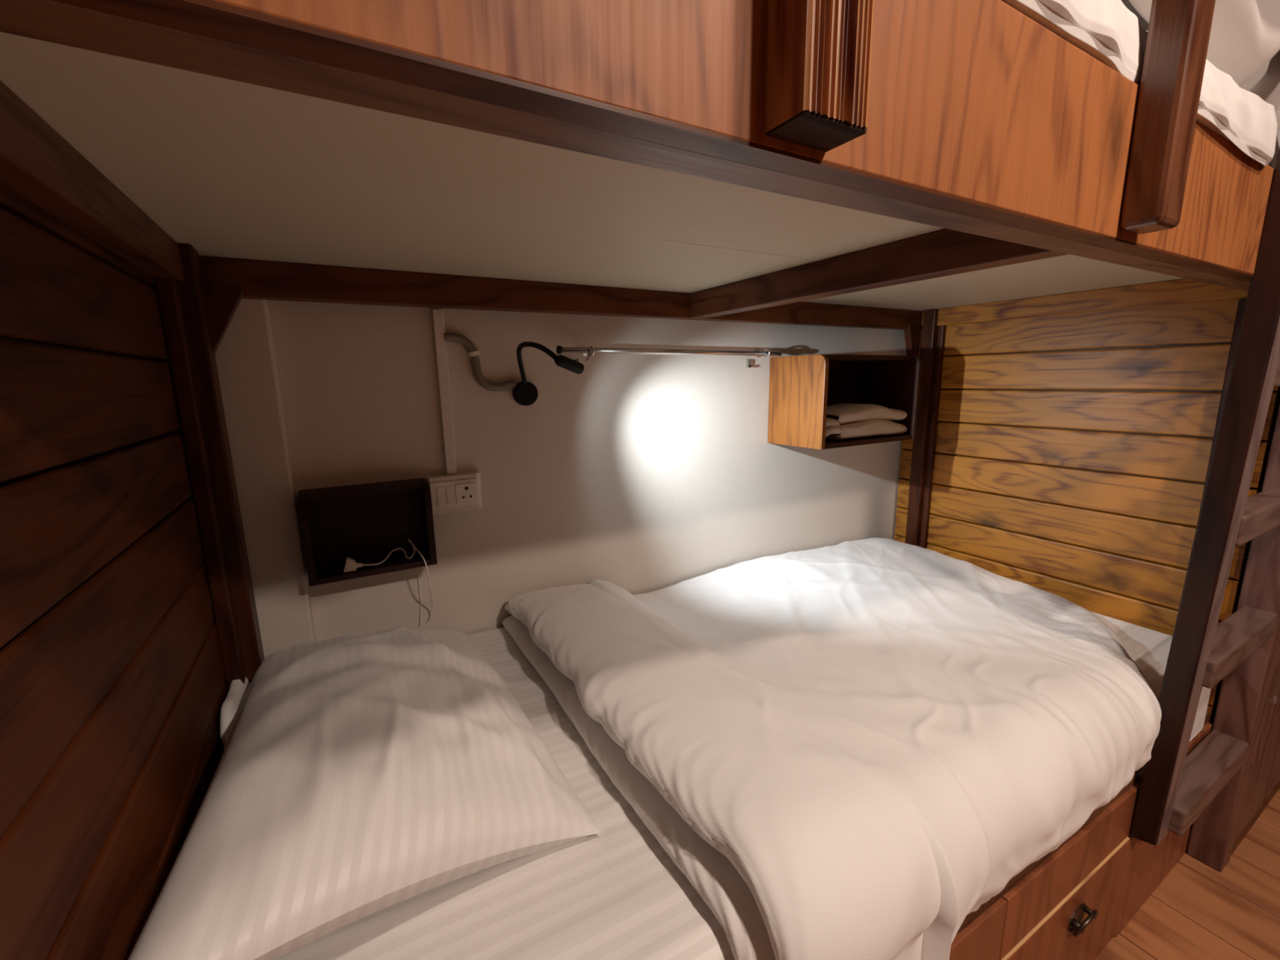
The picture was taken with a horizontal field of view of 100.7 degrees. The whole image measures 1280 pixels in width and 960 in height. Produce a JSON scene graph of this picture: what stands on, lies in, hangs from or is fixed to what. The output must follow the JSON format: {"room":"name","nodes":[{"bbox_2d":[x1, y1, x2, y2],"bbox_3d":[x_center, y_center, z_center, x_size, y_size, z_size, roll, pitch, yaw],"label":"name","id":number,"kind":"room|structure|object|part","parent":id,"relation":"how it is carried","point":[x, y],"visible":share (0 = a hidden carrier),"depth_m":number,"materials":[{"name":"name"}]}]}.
{"room":"dormitory","nodes":[
{"label":"dormitory","id":0,"kind":"room"},
{"bbox_2d":[267,300,906,641],"bbox_3d":[0.346,-0.277,1.791,6.000,2.600,0.100,-7,12,-29],"label":"wall","id":1,"kind":"structure","parent":0,"point":[637,473],"depth_m":1.45,"materials":[{"name":"white paint"}]},
{"bbox_2d":[215,298,315,655],"bbox_3d":[-0.897,-0.107,1.019,0.356,2.600,0.035,-7,12,-29],"label":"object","id":2,"kind":"structure","parent":1,"relation":"attached to","point":[246,358],"depth_m":1.09,"materials":[{"name":"white paint"}]},
{"bbox_2d":[297,478,437,586],"bbox_3d":[-0.605,0.109,1.190,0.254,0.189,0.097,-7,12,-29],"label":"wall shelf","id":3,"kind":"object","parent":1,"relation":"attached to","point":[363,523],"visible":1,"depth_m":1.21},
{"bbox_3d":[-0.709,0.122,1.132,0.014,0.189,0.097,-7,12,-29],"label":"panel","id":4,"kind":"part","parent":3,"relation":"part of","materials":[{"name":"brown wood"}]},
{"bbox_2d":[343,538,433,630],"bbox_3d":[-0.575,0.278,1.231,0.180,0.269,0.106,-7,12,-29],"label":"charging cable","id":5,"kind":"object","parent":3,"relation":"on","point":[350,565],"visible":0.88,"depth_m":1.21,"materials":[{"name":"white plastic"}]},
{"bbox_3d":[-0.548,0.291,1.306,0.003,0.213,0.018,5,13,30],"label":"cord","id":6,"kind":"part","parent":5,"relation":"part of","materials":[{"name":"white plastic"}]},
{"bbox_3d":[-0.501,0.096,1.249,0.014,0.189,0.097,-7,12,-29],"label":"panel","id":7,"kind":"part","parent":3,"relation":"part of","materials":[{"name":"brown wood"}]},
{"bbox_2d":[431,308,457,475],"bbox_3d":[-0.466,-0.204,1.262,0.024,0.388,0.018,-7,12,-29],"label":"duct","id":8,"kind":"object","parent":1,"relation":"attached to","point":[437,316],"visible":1,"depth_m":1.25,"materials":[{"name":"white plastic"}]},
{"bbox_2d":[425,471,482,515],"bbox_3d":[-0.452,0.032,1.299,0.126,0.090,0.039,-7,12,-29],"label":"socket","id":9,"kind":"object","parent":1,"relation":"attached to","point":[462,491],"visible":0.98,"depth_m":1.28,"materials":[{"name":"white plastic"}]},
{"bbox_3d":[-0.449,0.034,1.286,0.111,0.066,0.004,-7,12,-29],"label":"plate","id":10,"kind":"part","parent":9,"relation":"part of","materials":[{"name":"white plastic"}]},
{"bbox_2d":[444,333,516,391],"bbox_3d":[-0.387,-0.285,1.290,0.164,0.138,0.025,-7,12,-29],"label":"conduit","id":11,"kind":"object","parent":1,"relation":"attached to","point":[464,340],"visible":1,"depth_m":1.28,"materials":[{"name":"white plastic"}]},
{"bbox_2d":[512,341,584,405],"bbox_3d":[-0.229,-0.244,1.236,0.088,0.150,0.289,-9,13,-35],"label":"reading lamp","id":12,"kind":"object","parent":1,"relation":"attached to","point":[525,393],"visible":1,"depth_m":1.28,"materials":[{"name":"black metal"}]},
{"bbox_2d":[555,345,782,360],"bbox_3d":[0.113,-0.365,1.544,0.762,0.039,0.063,-7,12,-29],"label":"hanging rail","id":13,"kind":"object","parent":1,"relation":"attached to","point":[591,350],"visible":1,"depth_m":1.48,"materials":[{"name":"metal"}]},
{"bbox_3d":[0.125,-0.369,1.528,0.756,0.019,0.015,-7,12,-29],"label":"rod","id":14,"kind":"part","parent":13,"relation":"part of","materials":[{"name":"metal"}]},
{"bbox_2d":[746,359,751,367],"bbox_3d":[0.351,-0.376,1.706,0.012,0.027,0.018,-7,12,-29],"label":"wall hook","id":15,"kind":"object","parent":1,"relation":"attached to","point":[748,361],"visible":1,"depth_m":1.71,"materials":[{"name":"silver metal"}]},
{"bbox_2d":[767,354,921,449],"bbox_3d":[0.694,-0.274,1.798,0.468,0.284,0.233,-7,12,-29],"label":"wall shelf","id":16,"kind":"object","parent":1,"relation":"attached to","point":[802,388],"visible":0.92,"depth_m":1.76,"materials":[{"name":"brown wood"}]},
{"bbox_3d":[0.498,-0.250,1.688,0.016,0.284,0.233,-7,12,-29],"label":"panel","id":17,"kind":"part","parent":16,"relation":"part of","materials":[{"name":"brown wood"}]},
{"bbox_2d":[825,403,906,439],"bbox_3d":[0.693,-0.201,1.804,0.432,0.112,0.203,-7,12,-29],"label":"towel","id":18,"kind":"object","parent":16,"relation":"in","point":[843,420],"visible":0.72,"depth_m":1.73,"materials":[{"name":"white fabric"}]},
{"bbox_3d":[0.890,-0.299,1.907,0.016,0.284,0.233,-7,12,-29],"label":"panel","id":19,"kind":"part","parent":16,"relation":"part of","materials":[{"name":"brown wood"}]},
{"bbox_2d":[1094,788,1279,959],"bbox_3d":[1.422,1.356,0.233,6.000,0.060,4.166,-7,12,-29],"label":"floor","id":20,"kind":"structure","parent":0,"point":[1198,911],"depth_m":1.36,"materials":[{"name":"laminate"}]},
{"bbox_2d":[0,0,1279,959],"bbox_3d":[0.124,0.027,1.020,2.860,2.300,1.086,-7,12,-29],"label":"bunk bed","id":21,"kind":"object","parent":20,"relation":"on","point":[1066,255],"visible":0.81,"depth_m":0.62,"materials":[{"name":"red wood"}]},
{"bbox_3d":[-0.623,0.117,0.616,0.012,2.300,0.965,-7,12,-29],"label":"panel","id":22,"kind":"part","parent":21,"relation":"part of","materials":[{"name":"brown wood"}]},
{"bbox_3d":[-0.770,0.172,0.994,0.052,1.155,0.080,-7,12,-29],"label":"post","id":23,"kind":"part","parent":21,"relation":"part of","materials":[{"name":"brown wood"}]},
{"bbox_2d":[273,611,1210,959],"bbox_3d":[0.362,0.543,1.301,2.210,0.312,0.982,-7,12,-29],"label":"mattress","id":24,"kind":"object","parent":21,"relation":"on","point":[615,893],"visible":0.09,"depth_m":0.67,"materials":[{"name":"white fabric"}]},
{"bbox_2d":[128,626,601,959],"bbox_3d":[-0.413,0.402,0.863,0.508,0.196,0.811,-7,12,-29],"label":"pillow","id":25,"kind":"object","parent":24,"relation":"on","point":[356,777],"visible":0.98,"depth_m":0.65,"materials":[{"name":"white fabric"}]},
{"bbox_2d":[502,537,1161,959],"bbox_3d":[0.605,0.598,1.415,1.650,0.637,1.037,-7,12,-29],"label":"duvet","id":26,"kind":"object","parent":24,"relation":"on","point":[846,750],"visible":1,"depth_m":0.93,"materials":[{"name":"white fabric"}]},
{"bbox_3d":[0.126,-0.508,0.340,0.065,0.514,0.041,-7,12,-29],"label":"guard post","id":27,"kind":"part","parent":21,"relation":"part of","materials":[{"name":"brown wood"}]},
{"bbox_3d":[1.109,-0.068,2.079,0.042,1.155,0.070,-7,12,-29],"label":"post","id":28,"kind":"part","parent":21,"relation":"part of","materials":[{"name":"brown wood"}]},
{"bbox_3d":[0.902,0.982,1.128,0.591,0.297,0.021,-7,12,-29],"label":"drawer","id":29,"kind":"part","parent":21,"relation":"part of","materials":[{"name":"brown wood"}]},
{"bbox_3d":[0.919,0.919,1.113,0.080,0.052,0.003,-7,12,-29],"label":"pull plate","id":30,"kind":"part","parent":21,"relation":"part of","materials":[{"name":"brown metal"}]},
{"bbox_3d":[0.597,0.728,0.919,2.230,0.161,0.020,-7,12,-29],"label":"mattress rail","id":31,"kind":"part","parent":21,"relation":"part of","materials":[{"name":"brown wood"}]},
{"bbox_3d":[0.925,0.921,1.102,0.080,0.060,0.027,-7,12,-29],"label":"ring pull","id":32,"kind":"part","parent":21,"relation":"part of","materials":[{"name":"brown metal"}]},
{"bbox_3d":[1.335,-0.135,1.754,0.012,2.300,0.980,-7,12,-29],"label":"panel","id":33,"kind":"part","parent":21,"relation":"part of","materials":[{"name":"brown wood"}]},
{"bbox_2d":[1000,0,1279,169],"bbox_3d":[0.361,-0.613,1.041,2.190,0.139,0.992,-7,12,-29],"label":"mattress","id":34,"kind":"object","parent":21,"relation":"on","point":[1106,30],"visible":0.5,"depth_m":0.64,"materials":[{"name":"white fabric"}]},
{"bbox_2d":[1120,0,1279,127],"bbox_3d":[0.938,-0.791,1.133,0.918,0.186,0.630,-7,12,-29],"label":"duvet","id":35,"kind":"object","parent":34,"relation":"on","point":[1244,44],"visible":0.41,"depth_m":0.84,"materials":[{"name":"white fabric"}]},
{"bbox_3d":[0.648,-0.574,0.631,0.063,0.513,0.043,-7,12,-29],"label":"guard post","id":36,"kind":"part","parent":21,"relation":"part of","materials":[{"name":"brown wood"}]},
{"bbox_2d":[1128,147,1279,871],"bbox_3d":[1.385,-0.048,1.162,0.582,2.350,0.092,-7,12,-29],"label":"ladder","id":37,"kind":"object","parent":21,"relation":"attached to","point":[1205,788],"visible":1,"depth_m":1.14,"materials":[{"name":"brown wood"}]},
{"bbox_3d":[1.514,0.304,1.425,0.056,1.516,0.059,-7,12,-29],"label":"corner post","id":38,"kind":"part","parent":21,"relation":"part of","materials":[{"name":"brown wood"}]},
{"bbox_2d":[1189,395,1279,855],"bbox_3d":[1.738,0.066,1.735,0.554,1.900,0.685,-7,12,-29],"label":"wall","id":39,"kind":"structure","parent":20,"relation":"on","point":[1263,784],"depth_m":1.51,"materials":[{"name":"wood"}]},
{"bbox_3d":[1.771,0.119,1.397,0.267,1.800,0.019,-7,12,-29],"label":"door","id":40,"kind":"part","parent":39,"relation":"part of","materials":[{"name":"brown wood"}]},
{"bbox_3d":[2.014,0.089,1.534,0.265,1.800,0.019,-7,12,-29],"label":"door","id":41,"kind":"part","parent":39,"relation":"part of","materials":[{"name":"brown wood"}]}
]}

